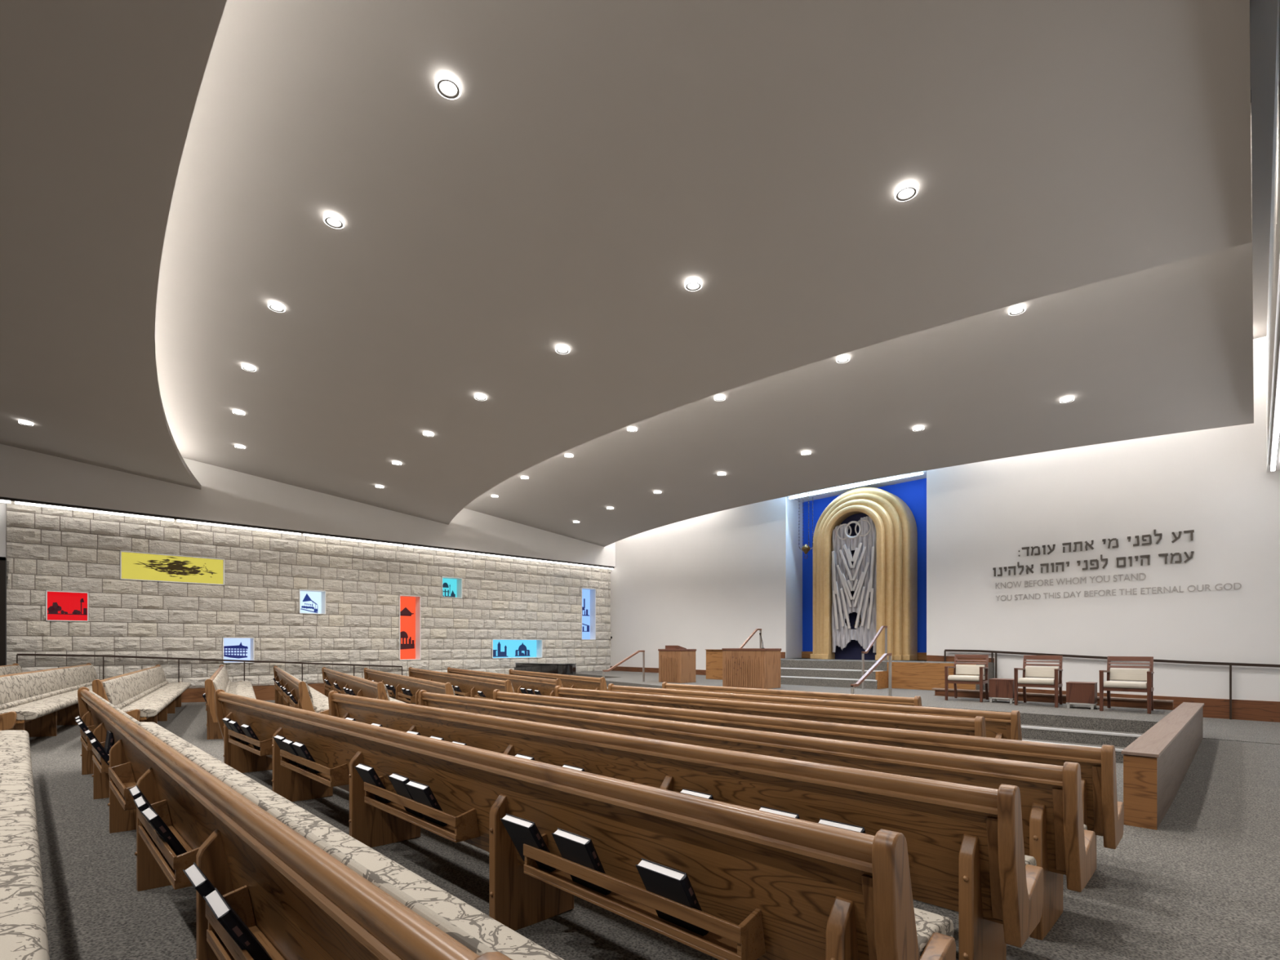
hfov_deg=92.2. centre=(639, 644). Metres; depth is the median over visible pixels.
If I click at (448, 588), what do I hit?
picture
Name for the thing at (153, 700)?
seat cushion
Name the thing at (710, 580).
wall
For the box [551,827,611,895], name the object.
book
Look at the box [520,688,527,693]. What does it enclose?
book
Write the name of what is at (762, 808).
book
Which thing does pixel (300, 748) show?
book
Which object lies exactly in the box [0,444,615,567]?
soffit
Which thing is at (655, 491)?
recessed light
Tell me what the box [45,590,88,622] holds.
window
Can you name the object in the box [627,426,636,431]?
recessed light
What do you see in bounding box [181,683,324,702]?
baseboard
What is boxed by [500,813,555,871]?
book
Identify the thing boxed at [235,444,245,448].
recessed light
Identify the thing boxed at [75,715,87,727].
book
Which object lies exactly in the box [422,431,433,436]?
recessed light
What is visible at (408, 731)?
book
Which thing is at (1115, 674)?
cushion
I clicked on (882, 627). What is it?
handrail
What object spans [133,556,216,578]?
picture
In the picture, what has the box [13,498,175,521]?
linear light
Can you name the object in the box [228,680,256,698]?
seat cushion
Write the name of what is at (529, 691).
book
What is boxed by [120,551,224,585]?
window
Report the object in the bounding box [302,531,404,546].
linear light
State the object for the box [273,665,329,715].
pew
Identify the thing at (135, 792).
book
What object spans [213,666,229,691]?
cushion
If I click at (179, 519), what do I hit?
linear light
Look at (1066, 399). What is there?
recessed light
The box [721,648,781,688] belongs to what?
lectern
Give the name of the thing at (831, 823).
book
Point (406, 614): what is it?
picture
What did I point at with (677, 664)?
lectern
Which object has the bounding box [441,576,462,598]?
window
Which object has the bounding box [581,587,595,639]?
window
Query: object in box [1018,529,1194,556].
lettering
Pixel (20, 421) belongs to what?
recessed light
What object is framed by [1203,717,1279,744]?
floor
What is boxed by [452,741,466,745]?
book
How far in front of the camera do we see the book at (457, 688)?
12.65 m
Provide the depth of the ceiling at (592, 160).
6.19 m
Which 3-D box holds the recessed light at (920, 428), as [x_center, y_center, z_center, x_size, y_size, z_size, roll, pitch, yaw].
[5.141,-3.986,11.378,0.194,0.043,0.194,0,0,45]
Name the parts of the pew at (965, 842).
panel, rail, panel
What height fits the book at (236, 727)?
0.232 m
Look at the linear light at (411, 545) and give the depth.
19.31 m
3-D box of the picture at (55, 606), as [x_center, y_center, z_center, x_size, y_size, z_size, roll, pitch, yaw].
[-12.650,-0.855,13.619,0.650,0.386,0.001,0,0,-43]
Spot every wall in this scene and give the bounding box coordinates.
[0,502,6,559]
[6,501,610,688]
[610,335,1279,701]
[1121,702,1204,830]
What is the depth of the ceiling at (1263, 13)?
6.66 m
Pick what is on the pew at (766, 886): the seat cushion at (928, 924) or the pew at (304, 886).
the seat cushion at (928, 924)
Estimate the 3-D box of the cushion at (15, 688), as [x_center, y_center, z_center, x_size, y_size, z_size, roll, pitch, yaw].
[-9.668,0.618,10.140,0.119,0.384,6.980,0,0,-33]
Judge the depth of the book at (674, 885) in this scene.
2.06 m
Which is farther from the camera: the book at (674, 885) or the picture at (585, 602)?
the picture at (585, 602)
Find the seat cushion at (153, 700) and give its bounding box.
[120,682,191,717]
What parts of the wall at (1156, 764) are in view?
panel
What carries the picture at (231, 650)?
attached to the window at (233, 648)
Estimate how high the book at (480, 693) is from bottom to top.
0.223 m
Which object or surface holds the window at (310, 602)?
in the wall at (48, 548)
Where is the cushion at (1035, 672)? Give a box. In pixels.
[1025,666,1058,678]
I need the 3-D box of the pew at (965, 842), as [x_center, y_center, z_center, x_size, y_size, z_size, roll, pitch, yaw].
[-0.875,0.970,4.901,6.901,0.884,0.671,0,0,44]
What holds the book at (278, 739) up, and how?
in the pew at (766, 886)
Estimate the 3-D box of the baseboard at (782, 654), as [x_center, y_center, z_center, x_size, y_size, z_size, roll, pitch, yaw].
[3.788,0.320,18.934,0.040,0.200,1.583,0,0,-42]
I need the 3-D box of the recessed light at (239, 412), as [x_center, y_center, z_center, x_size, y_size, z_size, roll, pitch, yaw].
[-7.449,-4.308,11.445,0.194,0.043,0.194,0,0,45]
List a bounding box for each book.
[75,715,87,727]
[77,720,88,732]
[84,728,104,749]
[89,737,109,765]
[104,730,114,754]
[128,785,156,813]
[133,795,154,818]
[140,806,186,855]
[182,862,215,901]
[203,887,272,959]
[222,717,240,741]
[227,720,249,744]
[240,724,260,750]
[273,734,297,764]
[281,738,306,769]
[289,694,297,704]
[291,741,319,773]
[334,683,341,693]
[345,716,355,720]
[349,688,355,695]
[354,763,391,803]
[371,722,382,727]
[385,684,391,694]
[387,773,423,817]
[389,684,395,696]
[401,688,410,700]
[404,780,447,826]
[405,688,412,696]
[407,730,420,735]
[430,735,444,740]
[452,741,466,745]
[454,685,463,696]
[476,690,486,697]
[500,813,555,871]
[515,753,534,760]
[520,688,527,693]
[526,688,534,694]
[533,689,542,695]
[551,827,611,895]
[562,764,584,771]
[635,857,708,936]
[679,788,714,799]
[759,806,799,818]
[817,817,865,833]
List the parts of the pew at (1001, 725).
panel, rail, panel, panel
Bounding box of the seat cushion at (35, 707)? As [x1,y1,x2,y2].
[0,685,92,720]
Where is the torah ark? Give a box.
[810,487,917,660]
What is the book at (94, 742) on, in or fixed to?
in the pew at (304, 886)
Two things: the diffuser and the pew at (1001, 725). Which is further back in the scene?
the diffuser
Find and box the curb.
[931,688,1173,710]
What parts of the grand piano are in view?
lid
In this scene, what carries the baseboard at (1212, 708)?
attached to the wall at (710, 580)
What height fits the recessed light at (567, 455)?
0.043 m
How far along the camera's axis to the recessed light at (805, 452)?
12.79 m
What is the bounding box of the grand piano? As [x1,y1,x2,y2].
[514,662,576,675]
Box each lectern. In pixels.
[657,645,696,683]
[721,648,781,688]
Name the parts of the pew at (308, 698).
panel, rail, panel, panel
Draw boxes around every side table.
[988,678,1014,703]
[1066,681,1097,709]
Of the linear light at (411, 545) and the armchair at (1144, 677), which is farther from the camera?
the linear light at (411, 545)
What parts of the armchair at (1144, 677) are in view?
leg, armrest, leg, seat frame, leg, leg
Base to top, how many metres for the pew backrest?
0.384 m
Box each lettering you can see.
[992,551,1194,576]
[995,573,1146,588]
[995,582,1241,600]
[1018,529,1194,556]
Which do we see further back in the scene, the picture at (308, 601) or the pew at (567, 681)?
the picture at (308, 601)
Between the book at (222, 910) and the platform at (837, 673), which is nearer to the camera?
the book at (222, 910)
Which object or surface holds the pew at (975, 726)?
on the floor at (1204, 884)
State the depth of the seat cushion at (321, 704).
10.28 m
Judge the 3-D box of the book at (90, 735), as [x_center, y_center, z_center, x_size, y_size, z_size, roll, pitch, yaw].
[-4.468,0.819,5.070,0.214,0.234,0.146,0,0,43]
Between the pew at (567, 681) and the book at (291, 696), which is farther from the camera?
the pew at (567, 681)
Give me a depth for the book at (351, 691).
11.09 m
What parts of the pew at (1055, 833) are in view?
panel, rail, panel, panel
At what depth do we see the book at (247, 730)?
5.68 m
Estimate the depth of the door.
12.86 m
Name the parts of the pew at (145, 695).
panel, rail, seat frame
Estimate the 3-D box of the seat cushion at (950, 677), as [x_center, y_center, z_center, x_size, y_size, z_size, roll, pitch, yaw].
[5.981,0.606,11.289,0.510,0.093,0.547,0,0,39]
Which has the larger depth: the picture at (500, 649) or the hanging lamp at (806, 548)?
the picture at (500, 649)
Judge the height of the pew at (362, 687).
0.939 m
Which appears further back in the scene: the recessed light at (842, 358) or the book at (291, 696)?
the book at (291, 696)
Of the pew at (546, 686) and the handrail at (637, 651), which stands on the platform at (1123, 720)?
the handrail at (637, 651)
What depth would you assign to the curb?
10.75 m
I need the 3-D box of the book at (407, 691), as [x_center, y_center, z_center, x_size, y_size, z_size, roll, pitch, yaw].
[-4.327,0.961,11.628,0.141,0.237,0.214,0,0,-33]
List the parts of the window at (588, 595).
pane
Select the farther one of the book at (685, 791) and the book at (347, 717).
the book at (347, 717)
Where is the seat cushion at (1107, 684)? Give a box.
[1103,680,1146,688]
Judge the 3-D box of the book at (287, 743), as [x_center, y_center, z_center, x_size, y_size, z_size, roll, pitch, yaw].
[-2.708,0.861,4.853,0.154,0.231,0.214,0,0,-44]
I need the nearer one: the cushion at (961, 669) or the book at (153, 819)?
the book at (153, 819)
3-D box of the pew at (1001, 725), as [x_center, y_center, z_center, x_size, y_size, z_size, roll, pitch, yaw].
[1.734,1.063,7.991,0.660,0.890,5.710,0,0,-45]
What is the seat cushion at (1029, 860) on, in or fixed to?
on the pew at (965, 842)
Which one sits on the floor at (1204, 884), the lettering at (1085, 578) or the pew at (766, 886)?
the pew at (766, 886)
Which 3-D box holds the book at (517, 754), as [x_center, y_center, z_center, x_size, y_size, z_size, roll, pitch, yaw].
[-0.778,0.899,4.379,0.147,0.234,0.214,0,0,-45]
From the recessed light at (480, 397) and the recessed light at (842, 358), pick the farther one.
the recessed light at (480, 397)
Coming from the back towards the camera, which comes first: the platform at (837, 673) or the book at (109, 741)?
the platform at (837, 673)
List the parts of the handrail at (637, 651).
post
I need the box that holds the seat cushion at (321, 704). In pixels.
[308,685,328,712]
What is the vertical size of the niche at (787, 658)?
0.300 m
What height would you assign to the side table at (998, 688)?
0.412 m
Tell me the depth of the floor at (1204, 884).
3.71 m
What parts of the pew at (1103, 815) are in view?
panel, rail, panel, panel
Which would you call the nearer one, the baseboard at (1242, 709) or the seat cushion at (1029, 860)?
the seat cushion at (1029, 860)
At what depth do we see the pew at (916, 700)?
8.70 m
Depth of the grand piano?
19.02 m
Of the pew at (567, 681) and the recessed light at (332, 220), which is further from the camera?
the pew at (567, 681)
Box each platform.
[572,670,1172,763]
[780,657,994,690]
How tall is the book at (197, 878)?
0.232 m
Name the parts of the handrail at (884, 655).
post, post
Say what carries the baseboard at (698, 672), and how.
attached to the wall at (710, 580)
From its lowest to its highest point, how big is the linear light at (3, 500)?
0.098 m
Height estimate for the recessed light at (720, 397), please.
0.043 m
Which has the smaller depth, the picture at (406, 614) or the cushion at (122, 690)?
the cushion at (122, 690)
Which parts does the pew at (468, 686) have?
rail, panel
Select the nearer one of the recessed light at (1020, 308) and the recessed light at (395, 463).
the recessed light at (1020, 308)
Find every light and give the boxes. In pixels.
[0,497,13,503]
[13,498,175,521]
[18,419,33,426]
[175,516,302,535]
[232,409,244,415]
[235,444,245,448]
[241,364,256,371]
[267,301,285,312]
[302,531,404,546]
[323,212,344,228]
[375,484,383,488]
[391,461,401,465]
[403,542,485,555]
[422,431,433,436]
[435,71,461,99]
[474,393,486,400]
[485,552,554,563]
[520,475,528,479]
[553,560,613,569]
[555,344,569,354]
[564,453,573,457]
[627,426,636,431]
[653,490,661,493]
[684,277,702,291]
[714,394,725,401]
[717,471,725,475]
[789,471,923,499]
[801,450,810,455]
[835,355,849,363]
[894,181,918,201]
[912,425,924,431]
[1008,304,1026,315]
[1059,395,1074,403]
[1270,429,1279,471]
[1272,368,1279,432]
[1277,341,1279,371]
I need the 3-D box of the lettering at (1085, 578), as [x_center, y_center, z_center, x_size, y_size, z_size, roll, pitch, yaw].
[9.072,-1.350,13.152,0.008,0.140,2.693,0,0,-42]
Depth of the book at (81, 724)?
5.54 m
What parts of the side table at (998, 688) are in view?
foot rail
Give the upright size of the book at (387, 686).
0.231 m
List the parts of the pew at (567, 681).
rail, panel, panel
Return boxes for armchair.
[944,654,988,702]
[1013,655,1062,707]
[1098,656,1154,714]
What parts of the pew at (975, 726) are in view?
panel, panel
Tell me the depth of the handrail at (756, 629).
17.27 m
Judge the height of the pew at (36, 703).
0.964 m
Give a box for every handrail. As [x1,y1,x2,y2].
[16,653,402,682]
[602,650,644,681]
[739,628,761,648]
[850,653,892,696]
[861,625,887,688]
[944,649,1279,719]
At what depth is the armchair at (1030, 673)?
10.47 m
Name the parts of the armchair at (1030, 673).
leg, armrest, leg, seat frame, leg, leg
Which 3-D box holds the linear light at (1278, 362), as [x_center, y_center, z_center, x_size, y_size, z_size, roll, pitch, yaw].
[5.975,-2.991,5.692,0.070,0.098,2.700,0,0,45]
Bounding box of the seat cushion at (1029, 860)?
[1024,854,1036,866]
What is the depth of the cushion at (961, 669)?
11.51 m
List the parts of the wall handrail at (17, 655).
post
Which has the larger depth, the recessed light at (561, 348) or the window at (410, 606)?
the window at (410, 606)
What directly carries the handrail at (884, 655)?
on the platform at (1123, 720)
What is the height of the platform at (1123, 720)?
0.600 m
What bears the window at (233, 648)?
in the wall at (48, 548)
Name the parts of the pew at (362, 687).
panel, rail, panel, panel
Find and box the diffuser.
[0,499,10,503]
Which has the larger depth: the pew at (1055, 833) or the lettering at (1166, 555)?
the lettering at (1166, 555)
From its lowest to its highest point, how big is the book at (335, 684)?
0.233 m
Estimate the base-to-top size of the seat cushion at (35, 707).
0.117 m
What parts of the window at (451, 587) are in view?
pane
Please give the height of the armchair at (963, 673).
0.833 m
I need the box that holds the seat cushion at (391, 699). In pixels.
[389,697,404,702]
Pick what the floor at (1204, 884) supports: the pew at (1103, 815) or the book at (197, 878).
the pew at (1103, 815)
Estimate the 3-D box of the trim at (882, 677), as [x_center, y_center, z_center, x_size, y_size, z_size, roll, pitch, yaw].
[3.741,0.580,16.278,5.470,0.880,0.610,0,0,45]
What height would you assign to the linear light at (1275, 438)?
0.098 m
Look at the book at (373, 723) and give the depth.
6.07 m
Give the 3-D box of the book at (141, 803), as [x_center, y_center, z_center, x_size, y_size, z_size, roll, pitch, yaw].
[-2.230,0.820,2.843,0.151,0.232,0.214,0,0,-44]
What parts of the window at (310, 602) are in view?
pane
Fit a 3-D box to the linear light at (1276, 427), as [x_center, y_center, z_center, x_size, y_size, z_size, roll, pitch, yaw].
[7.884,-2.991,7.601,0.070,0.098,2.700,0,0,45]
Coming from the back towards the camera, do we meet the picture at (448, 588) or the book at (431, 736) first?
the picture at (448, 588)
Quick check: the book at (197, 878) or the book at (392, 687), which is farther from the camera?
the book at (392, 687)
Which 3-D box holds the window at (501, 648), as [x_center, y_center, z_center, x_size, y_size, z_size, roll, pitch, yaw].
[-4.373,0.144,21.577,2.023,0.658,0.390,0,0,-43]
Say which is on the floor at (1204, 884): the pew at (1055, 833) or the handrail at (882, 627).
the pew at (1055, 833)
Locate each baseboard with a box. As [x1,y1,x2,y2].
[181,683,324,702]
[610,666,706,675]
[780,652,785,658]
[926,655,994,662]
[1017,688,1229,719]
[1231,699,1279,722]
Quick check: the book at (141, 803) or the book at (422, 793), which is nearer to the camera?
the book at (141, 803)
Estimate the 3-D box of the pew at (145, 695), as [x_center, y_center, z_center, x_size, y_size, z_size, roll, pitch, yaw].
[-8.696,0.920,11.070,0.660,0.943,7.100,0,0,-33]
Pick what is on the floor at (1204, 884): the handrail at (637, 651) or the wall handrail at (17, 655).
the wall handrail at (17, 655)
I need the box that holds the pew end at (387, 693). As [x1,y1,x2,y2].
[383,684,390,700]
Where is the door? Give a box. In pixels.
[0,556,5,666]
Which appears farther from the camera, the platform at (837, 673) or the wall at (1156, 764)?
the platform at (837, 673)
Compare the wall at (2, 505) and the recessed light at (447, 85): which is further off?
the wall at (2, 505)
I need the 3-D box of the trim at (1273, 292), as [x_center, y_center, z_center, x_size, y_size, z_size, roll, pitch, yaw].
[3.104,-4.270,2.694,0.320,2.420,23.000,0,0,45]
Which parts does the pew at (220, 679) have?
panel, rail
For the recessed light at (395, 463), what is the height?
0.043 m
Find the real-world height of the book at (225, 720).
0.235 m
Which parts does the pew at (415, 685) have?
panel, rail, panel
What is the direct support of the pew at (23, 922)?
on the floor at (1204, 884)
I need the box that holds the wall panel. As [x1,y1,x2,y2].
[802,478,926,652]
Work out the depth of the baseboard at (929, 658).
14.93 m
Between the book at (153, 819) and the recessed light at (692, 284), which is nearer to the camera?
the book at (153, 819)
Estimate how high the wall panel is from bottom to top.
5.910 m
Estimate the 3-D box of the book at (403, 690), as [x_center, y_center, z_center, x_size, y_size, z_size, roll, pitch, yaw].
[-4.533,0.961,11.946,0.140,0.237,0.214,0,0,-34]
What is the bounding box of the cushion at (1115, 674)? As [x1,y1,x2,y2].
[1109,668,1149,681]
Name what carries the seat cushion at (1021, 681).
on the armchair at (1030, 673)
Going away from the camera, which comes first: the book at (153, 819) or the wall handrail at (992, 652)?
the book at (153, 819)
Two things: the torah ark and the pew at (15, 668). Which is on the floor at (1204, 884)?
the pew at (15, 668)
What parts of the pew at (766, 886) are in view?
panel, rail, panel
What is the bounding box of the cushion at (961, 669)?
[955,664,985,675]
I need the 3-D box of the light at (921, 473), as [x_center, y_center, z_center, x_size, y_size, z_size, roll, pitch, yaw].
[5.771,-4.320,16.866,3.810,0.040,0.080,0,0,45]
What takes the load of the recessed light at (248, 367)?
in the ceiling at (592, 160)
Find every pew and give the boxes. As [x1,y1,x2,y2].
[0,662,97,737]
[0,663,22,675]
[0,729,49,959]
[77,686,564,959]
[92,664,191,724]
[204,664,256,739]
[213,688,955,959]
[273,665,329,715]
[321,666,404,702]
[328,690,1043,959]
[364,667,455,705]
[408,666,514,699]
[418,689,1095,940]
[447,666,562,696]
[493,688,1124,886]
[508,668,608,690]
[554,685,986,737]
[608,683,1022,740]
[662,681,921,706]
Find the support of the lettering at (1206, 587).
attached to the wall at (710, 580)
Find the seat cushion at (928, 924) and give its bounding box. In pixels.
[913,907,954,956]
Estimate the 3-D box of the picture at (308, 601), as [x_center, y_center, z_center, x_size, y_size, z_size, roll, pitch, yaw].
[-9.229,-1.154,17.184,0.454,0.549,0.001,0,0,-43]
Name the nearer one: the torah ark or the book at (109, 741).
the book at (109, 741)
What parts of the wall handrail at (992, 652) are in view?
post, post, post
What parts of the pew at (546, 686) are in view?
rail, panel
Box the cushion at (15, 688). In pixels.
[0,664,97,704]
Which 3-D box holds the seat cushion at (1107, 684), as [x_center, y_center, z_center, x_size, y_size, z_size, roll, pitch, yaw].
[7.466,0.606,9.452,0.510,0.093,0.547,0,0,44]
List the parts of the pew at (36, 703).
panel, seat frame, rail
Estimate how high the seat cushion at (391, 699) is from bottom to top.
0.117 m
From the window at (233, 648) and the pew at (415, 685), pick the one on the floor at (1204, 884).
the pew at (415, 685)
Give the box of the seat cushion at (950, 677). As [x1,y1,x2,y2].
[947,675,985,681]
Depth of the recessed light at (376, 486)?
15.51 m
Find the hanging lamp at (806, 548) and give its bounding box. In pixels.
[798,492,813,558]
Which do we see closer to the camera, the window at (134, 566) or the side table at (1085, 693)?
the side table at (1085, 693)
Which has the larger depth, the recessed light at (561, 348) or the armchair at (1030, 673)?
the armchair at (1030, 673)
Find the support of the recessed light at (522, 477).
in the ceiling at (592, 160)
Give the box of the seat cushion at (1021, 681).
[1017,677,1054,684]
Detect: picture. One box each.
[47,598,87,614]
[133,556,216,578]
[223,642,248,658]
[301,593,317,613]
[400,607,414,649]
[442,582,455,597]
[493,641,529,657]
[582,598,589,631]
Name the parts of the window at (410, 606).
pane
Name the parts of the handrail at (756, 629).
post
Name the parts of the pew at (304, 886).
panel, panel, panel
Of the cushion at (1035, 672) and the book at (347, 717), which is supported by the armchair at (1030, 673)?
the cushion at (1035, 672)
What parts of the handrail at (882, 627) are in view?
post, post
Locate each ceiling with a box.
[0,0,1253,546]
[1249,0,1277,339]
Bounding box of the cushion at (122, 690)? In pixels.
[102,666,165,706]
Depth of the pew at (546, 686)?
12.68 m
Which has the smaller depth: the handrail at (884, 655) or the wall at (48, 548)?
the handrail at (884, 655)
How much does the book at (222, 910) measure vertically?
0.232 m
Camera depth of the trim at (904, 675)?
14.10 m
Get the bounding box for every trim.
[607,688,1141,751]
[705,648,888,688]
[706,649,976,690]
[1266,0,1279,471]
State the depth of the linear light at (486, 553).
21.19 m
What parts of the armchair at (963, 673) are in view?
leg, leg, seat frame, leg, leg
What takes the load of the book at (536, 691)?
in the pew at (546, 686)
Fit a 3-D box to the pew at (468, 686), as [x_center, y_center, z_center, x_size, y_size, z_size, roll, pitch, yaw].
[-3.962,1.064,13.641,0.671,0.932,7.200,0,0,-33]
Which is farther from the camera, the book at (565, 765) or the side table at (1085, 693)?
the side table at (1085, 693)
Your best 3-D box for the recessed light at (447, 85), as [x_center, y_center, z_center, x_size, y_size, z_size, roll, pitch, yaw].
[-1.479,-4.308,4.757,0.194,0.043,0.194,0,0,45]
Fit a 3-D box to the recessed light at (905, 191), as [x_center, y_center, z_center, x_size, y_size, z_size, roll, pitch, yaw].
[2.345,-3.986,5.428,0.194,0.043,0.194,0,0,45]
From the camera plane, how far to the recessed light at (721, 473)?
14.35 m
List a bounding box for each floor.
[29,700,1279,959]
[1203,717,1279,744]
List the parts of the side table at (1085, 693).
foot rail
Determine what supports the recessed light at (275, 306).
in the ceiling at (592, 160)
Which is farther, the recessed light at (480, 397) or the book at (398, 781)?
the recessed light at (480, 397)
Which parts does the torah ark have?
relief door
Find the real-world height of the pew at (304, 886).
0.892 m
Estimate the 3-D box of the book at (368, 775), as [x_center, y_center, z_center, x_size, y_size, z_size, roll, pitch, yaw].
[-1.654,0.860,3.826,0.214,0.233,0.150,0,0,44]
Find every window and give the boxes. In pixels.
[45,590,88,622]
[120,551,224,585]
[222,637,254,663]
[298,589,325,614]
[399,595,421,660]
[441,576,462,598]
[492,639,542,658]
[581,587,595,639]
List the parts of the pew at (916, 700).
panel, panel, panel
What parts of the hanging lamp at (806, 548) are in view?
chain, chain, lamp shade, chain, chain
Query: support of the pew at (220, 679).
on the floor at (1204, 884)

